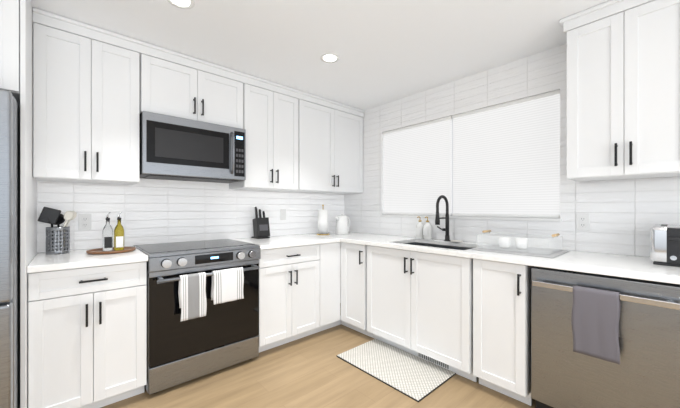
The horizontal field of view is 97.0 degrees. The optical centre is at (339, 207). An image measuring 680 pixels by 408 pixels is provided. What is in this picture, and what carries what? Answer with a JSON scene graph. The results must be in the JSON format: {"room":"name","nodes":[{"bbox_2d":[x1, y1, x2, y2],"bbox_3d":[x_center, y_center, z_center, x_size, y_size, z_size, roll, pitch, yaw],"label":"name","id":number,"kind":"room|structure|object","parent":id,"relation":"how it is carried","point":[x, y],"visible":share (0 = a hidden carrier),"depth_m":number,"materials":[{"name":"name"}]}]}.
{"room":"kitchen","nodes":[
{"label":"kitchen","id":0,"kind":"room"},
{"bbox_2d":[37,178,343,302],"bbox_3d":[-2.178,0.022,2.000,6.120,2.400,0.120,0,0,-42],"label":"wall","id":1,"kind":"structure","parent":0,"point":[155,211],"depth_m":2.60,"materials":[{"name":"tile"}]},
{"bbox_2d":[78,214,90,229],"bbox_3d":[-1.861,0.102,2.195,0.072,0.116,0.009,0,0,-42],"label":"electrical outlet","id":2,"kind":"object","parent":1,"relation":"attached to","point":[84,221],"visible":1,"depth_m":2.19,"materials":[{"name":"white plastic"}]},
{"bbox_2d":[33,23,139,184],"bbox_3d":[-1.717,-0.642,2.067,0.532,0.917,0.388,0,0,-42],"label":"upper cabinet","id":3,"kind":"object","parent":1,"relation":"attached to","point":[86,110],"visible":1,"depth_m":1.93,"materials":[{"name":"white wood"}]},
{"bbox_2d":[140,54,242,128],"bbox_3d":[-1.232,-0.892,2.501,0.758,0.417,0.388,0,0,-42],"label":"upper cabinet","id":4,"kind":"object","parent":1,"relation":"attached to","point":[172,89],"visible":0.69,"depth_m":2.35,"materials":[{"name":"white wood"}]},
{"bbox_2d":[140,111,245,182],"bbox_3d":[-1.211,-0.457,2.477,0.754,0.445,0.451,0,0,-42],"label":"microwave","id":5,"kind":"object","parent":1,"relation":"attached to","point":[177,148],"visible":1,"depth_m":2.31,"materials":[{"name":"silver metal"}]},
{"bbox_2d":[229,83,298,190],"bbox_3d":[-0.730,-0.642,2.949,0.573,0.917,0.388,0,0,-42],"label":"upper cabinet","id":6,"kind":"object","parent":1,"relation":"attached to","point":[271,122],"visible":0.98,"depth_m":2.82,"materials":[{"name":"white wood"}]},
{"bbox_2d":[280,209,285,219],"bbox_3d":[-0.624,0.072,3.302,0.072,0.116,0.008,0,0,-42],"label":"light switch","id":7,"kind":"object","parent":1,"relation":"attached to","point":[282,214],"visible":1,"depth_m":3.30,"materials":[{"name":"white plastic"}]},
{"bbox_2d":[287,99,362,193],"bbox_3d":[-0.165,-0.642,3.454,0.932,0.917,0.388,0,0,-42],"label":"upper cabinet","id":8,"kind":"object","parent":1,"relation":"attached to","point":[330,150],"visible":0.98,"depth_m":3.30,"materials":[{"name":"white wood"}]},
{"bbox_2d":[32,7,364,116],"bbox_3d":[-0.763,-1.138,2.711,2.814,0.076,0.044,0,0,-42],"label":"crown molding","id":9,"kind":"structure","parent":8,"relation":"on","point":[54,21],"depth_m":2.25,"materials":[{"name":"white wood"}]},
{"bbox_2d":[101,303,535,407],"bbox_3d":[-0.179,1.272,-0.237,6.120,0.100,6.120,0,0,-42],"label":"floor","id":10,"kind":"structure","parent":0,"point":[312,371],"depth_m":2.04,"materials":[{"name":"brown wood"}]},
{"bbox_2d":[0,89,19,407],"bbox_3d":[-2.073,0.346,1.349,0.898,1.749,0.931,0,0,-42],"label":"fridge","id":11,"kind":"object","parent":10,"relation":"on","point":[9,252],"visible":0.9,"depth_m":1.34,"materials":[{"name":"silver metal"}]},
{"bbox_2d":[0,0,36,407],"bbox_3d":[-2.156,0.022,1.444,0.949,2.397,0.733,0,0,-42],"label":"tall cabinet","id":12,"kind":"object","parent":10,"relation":"on","point":[16,48],"visible":0.65,"depth_m":1.51,"materials":[{"name":"white wood"}]},
{"bbox_2d":[28,261,146,407],"bbox_3d":[-1.625,0.780,1.962,0.530,0.882,0.668,0,0,-42],"label":"base cabinet","id":13,"kind":"object","parent":10,"relation":"on","point":[87,337],"visible":0.98,"depth_m":1.73,"materials":[{"name":"white wood"}]},
{"bbox_2d":[27,246,147,272],"bbox_3d":[-1.629,0.319,1.969,0.535,0.035,0.653,0,0,-42],"label":"countertop","id":14,"kind":"structure","parent":13,"relation":"on","point":[42,262],"depth_m":1.79,"materials":[{"name":"stone"}]},
{"bbox_2d":[46,226,69,254],"bbox_3d":[-1.880,0.214,2.005,0.118,0.176,0.118,0,0,-42],"label":"utensil holder","id":15,"kind":"object","parent":14,"relation":"on","point":[58,233],"visible":0.94,"depth_m":1.96,"materials":[{"name":"silver metal"}]},
{"bbox_2d":[38,207,76,250],"bbox_3d":[-1.883,0.144,2.007,0.191,0.305,0.065,0,0,-42],"label":"utensils","id":16,"kind":"object","parent":15,"relation":"in","point":[52,216],"visible":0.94,"depth_m":2.00,"materials":[{"name":"black plastic"}]},
{"bbox_2d":[86,247,135,253],"bbox_3d":[-1.572,0.293,2.072,0.274,0.016,0.274,0,0,-42],"label":"tray","id":17,"kind":"object","parent":14,"relation":"on","point":[101,251],"visible":0.77,"depth_m":2.02,"materials":[{"name":"brown wood"}]},
{"bbox_2d":[102,212,112,250],"bbox_3d":[-1.591,0.159,2.061,0.058,0.264,0.060,0,0,-42],"label":"oil bottle","id":18,"kind":"object","parent":17,"relation":"on","point":[107,238],"visible":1,"depth_m":2.04,"materials":[{"name":"clear glass"}]},
{"bbox_2d":[114,212,123,249],"bbox_3d":[-1.538,0.159,2.095,0.058,0.264,0.060,0,0,-42],"label":"oil bottle","id":19,"kind":"object","parent":17,"relation":"on","point":[119,237],"visible":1,"depth_m":2.08,"materials":[{"name":"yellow glass"}]},
{"bbox_2d":[133,239,260,394],"bbox_3d":[-1.123,0.757,2.378,0.762,0.928,0.712,0,0,-42],"label":"range","id":20,"kind":"object","parent":10,"relation":"on","point":[220,336],"visible":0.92,"depth_m":2.12,"materials":[{"name":"silver metal"}]},
{"bbox_2d":[178,272,206,321],"bbox_3d":[-0.993,0.592,2.029,0.167,0.296,0.051,0,0,-42],"label":"towel","id":21,"kind":"object","parent":20,"relation":"hanging from","point":[192,296],"visible":1,"depth_m":2.01,"materials":[{"name":"white fabric"}]},
{"bbox_2d":[211,267,243,304],"bbox_3d":[-0.815,0.559,2.187,0.222,0.230,0.051,0,0,-42],"label":"towel","id":22,"kind":"object","parent":20,"relation":"hanging from","point":[227,285],"visible":0.98,"depth_m":2.17,"materials":[{"name":"white fabric"}]},
{"bbox_2d":[258,242,340,352],"bbox_3d":[-0.486,0.780,2.979,0.978,0.882,0.668,0,0,-42],"label":"base cabinet","id":23,"kind":"object","parent":10,"relation":"on","point":[299,292],"visible":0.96,"depth_m":2.69,"materials":[{"name":"white wood"}]},
{"bbox_2d":[232,233,342,249],"bbox_3d":[-0.530,0.319,2.935,0.859,0.035,0.678,0,0,-42],"label":"countertop","id":24,"kind":"structure","parent":23,"relation":"on","point":[283,241],"depth_m":2.82,"materials":[{"name":"stone"}]},
{"bbox_2d":[251,207,269,238],"bbox_3d":[-0.797,0.144,3.025,0.130,0.314,0.152,0,0,-42],"label":"knife block","id":25,"kind":"object","parent":24,"relation":"on","point":[261,229],"visible":1,"depth_m":2.98,"materials":[{"name":"black wood"}]},
{"bbox_2d":[319,232,679,283],"bbox_3d":[0.995,0.319,2.366,0.657,0.035,3.558,0,0,-42],"label":"countertop","id":26,"kind":"structure","parent":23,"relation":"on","point":[634,267],"depth_m":1.80,"materials":[{"name":"stone"}]},
{"bbox_2d":[316,205,329,234],"bbox_3d":[-0.193,0.129,3.425,0.150,0.343,0.150,0,0,-42],"label":"paper towel holder","id":27,"kind":"object","parent":26,"relation":"on","point":[323,221],"visible":1,"depth_m":3.38,"materials":[{"name":"white paper"}]},
{"bbox_2d":[335,214,349,233],"bbox_3d":[0.035,0.185,3.522,0.226,0.232,0.160,0,0,-42],"label":"kettle","id":28,"kind":"object","parent":26,"relation":"on","point":[342,224],"visible":1,"depth_m":3.45,"materials":[{"name":"white ceramic"}]},
{"bbox_2d":[405,242,472,249],"bbox_3d":[0.810,0.455,2.551,0.474,0.234,0.744,0,0,-42],"label":"sink","id":29,"kind":"object","parent":26,"relation":"in","point":[441,246],"visible":0.1,"depth_m":2.75,"materials":[{"name":"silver metal"}]},
{"bbox_2d":[435,195,450,240],"bbox_3d":[0.903,0.093,2.729,0.219,0.417,0.118,0,0,-42],"label":"faucet","id":30,"kind":"object","parent":26,"relation":"on","point":[446,228],"visible":1,"depth_m":2.74,"materials":[{"name":"black metal"}]},
{"bbox_2d":[471,244,568,257],"bbox_3d":[1.260,0.297,2.122,0.410,0.008,0.500,0,0,-42],"label":"drying mat","id":31,"kind":"object","parent":26,"relation":"on","point":[553,255],"visible":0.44,"depth_m":2.03,"materials":[{"name":"grey fabric"}]},
{"bbox_2d":[477,230,562,254],"bbox_3d":[1.260,0.230,2.122,0.330,0.124,0.454,0,0,-42],"label":"dish rack","id":32,"kind":"object","parent":31,"relation":"on","point":[528,246],"visible":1,"depth_m":2.08,"materials":[{"name":"white plastic"}]},
{"bbox_2d":[498,237,510,247],"bbox_3d":[1.197,0.249,2.186,0.080,0.075,0.080,0,0,-42],"label":"cup","id":33,"kind":"object","parent":32,"relation":"in","point":[506,243],"depth_m":2.16,"materials":[{"name":"white ceramic"}]},
{"bbox_2d":[515,237,527,248],"bbox_3d":[1.286,0.249,2.131,0.080,0.075,0.080,0,0,-42],"label":"cup","id":34,"kind":"object","parent":32,"relation":"in","point":[520,242],"visible":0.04,"depth_m":2.10,"materials":[{"name":"white ceramic"}]},
{"bbox_2d":[650,224,679,266],"bbox_3d":[1.807,0.198,1.629,0.292,0.206,0.170,0,0,-42],"label":"toaster","id":35,"kind":"object","parent":26,"relation":"on","point":[664,244],"visible":0.98,"depth_m":1.57,"materials":[{"name":"silver metal"}]},
{"bbox_3d":[0.815,0.298,2.928,0.100,0.005,0.185,0,0,-42],"label":"soap tray","id":36,"kind":"object","parent":26,"relation":"on","visible":0},
{"bbox_2d":[416,216,423,237],"bbox_3d":[0.785,0.188,2.957,0.080,0.214,0.074,0,0,-42],"label":"soap bottle","id":37,"kind":"object","parent":36,"relation":"on","point":[419,229],"visible":0.98,"depth_m":2.93,"materials":[{"name":"white"}]},
{"bbox_2d":[423,217,431,238],"bbox_3d":[0.841,0.188,2.894,0.080,0.214,0.074,0,0,-42],"label":"soap bottle","id":38,"kind":"object","parent":36,"relation":"on","point":[427,231],"visible":1,"depth_m":2.87,"materials":[{"name":"white"}]},
{"bbox_2d":[341,242,371,336],"bbox_3d":[0.304,0.780,3.129,0.668,0.882,0.429,0,0,-42],"label":"base cabinet","id":39,"kind":"object","parent":10,"relation":"on","point":[353,286],"visible":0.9,"depth_m":2.90,"materials":[{"name":"white wood"}]},
{"bbox_2d":[337,339,455,401],"bbox_3d":[0.412,1.215,2.342,0.486,0.011,0.788,0,0,-42],"label":"kitchen mat","id":40,"kind":"object","parent":10,"relation":"on","point":[415,378],"visible":1,"depth_m":2.27,"materials":[{"name":"white fabric"}]},
{"bbox_2d":[367,245,476,381],"bbox_3d":[0.776,0.780,2.601,0.668,0.882,0.972,0,0,-42],"label":"base cabinet","id":41,"kind":"object","parent":10,"relation":"on","point":[420,302],"visible":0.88,"depth_m":2.32,"materials":[{"name":"white wood"}]},
{"bbox_2d":[417,352,450,370],"bbox_3d":[0.728,1.177,2.350,0.007,0.078,0.290,0,0,-42],"label":"air vent","id":42,"kind":"object","parent":41,"relation":"attached to","point":[436,362],"visible":0.58,"depth_m":2.34,"materials":[{"name":"white plastic"}]},
{"bbox_2d":[473,259,532,405],"bbox_3d":[1.219,0.780,2.105,0.668,0.882,0.319,0,0,-42],"label":"base cabinet","id":43,"kind":"object","parent":10,"relation":"on","point":[502,327],"visible":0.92,"depth_m":1.90,"materials":[{"name":"white wood"}]},
{"bbox_2d":[531,266,679,407],"bbox_3d":[1.533,0.780,1.731,0.684,0.882,0.602,0,0,-42],"label":"dishwasher","id":44,"kind":"object","parent":10,"relation":"on","point":[645,373],"visible":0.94,"depth_m":1.50,"materials":[{"name":"silver metal"}]},
{"bbox_2d":[571,285,620,363],"bbox_3d":[1.281,0.573,1.508,0.048,0.336,0.185,0,0,-42],"label":"towel","id":45,"kind":"object","parent":44,"relation":"hanging from","point":[595,317],"visible":1,"depth_m":1.49,"materials":[{"name":"grey fabric"}]},
{"bbox_2d":[31,0,609,110],"bbox_3d":[-0.179,-1.193,-0.237,6.120,0.030,6.120,0,0,-42],"label":"ceiling","id":46,"kind":"structure","parent":0,"point":[386,51],"depth_m":2.04,"materials":[{"name":"white paint"}]},
{"bbox_2d":[167,0,194,8],"bbox_3d":[-0.906,-1.175,1.702,0.150,0.006,0.150,0,0,-42],"label":"recessed light","id":47,"kind":"object","parent":46,"relation":"in","point":[185,4],"visible":1,"depth_m":1.73,"materials":[{"name":"white plastic"}]},
{"bbox_2d":[320,53,338,62],"bbox_3d":[-0.079,-1.175,2.360,0.150,0.006,0.150,0,0,-42],"label":"recessed light","id":48,"kind":"object","parent":46,"relation":"in","point":[329,57],"visible":1,"depth_m":2.35,"materials":[{"name":"white plastic"}]},
{"bbox_2d":[344,44,679,256],"bbox_3d":[2.098,0.022,1.717,0.120,2.400,6.000,0,0,-42],"label":"wall","id":49,"kind":"structure","parent":0,"point":[626,215],"depth_m":2.33,"materials":[{"name":"tile"}]},
{"bbox_2d":[380,90,561,221],"bbox_3d":[1.078,-0.385,2.849,0.131,0.967,1.704,0,0,-42],"label":"window","id":50,"kind":"structure","parent":49,"relation":"in","point":[499,162],"depth_m":2.62,"materials":[{"name":"glass"},{"name":"white fabric shade"},{"name":"white vinyl frame"}]},
{"bbox_2d":[576,214,589,230],"bbox_3d":[1.683,0.097,2.084,0.009,0.116,0.072,0,0,-42],"label":"outlet","id":51,"kind":"object","parent":49,"relation":"attached to","point":[582,221],"visible":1,"depth_m":2.08,"materials":[{"name":"white plastic"}]},
{"bbox_2d":[559,0,679,181],"bbox_3d":[1.688,-0.680,1.790,0.388,0.993,0.556,0,0,-42],"label":"upper cabinet","id":52,"kind":"object","parent":49,"relation":"attached to","point":[623,89],"visible":1,"depth_m":1.68,"materials":[{"name":"white wood"}]}
]}

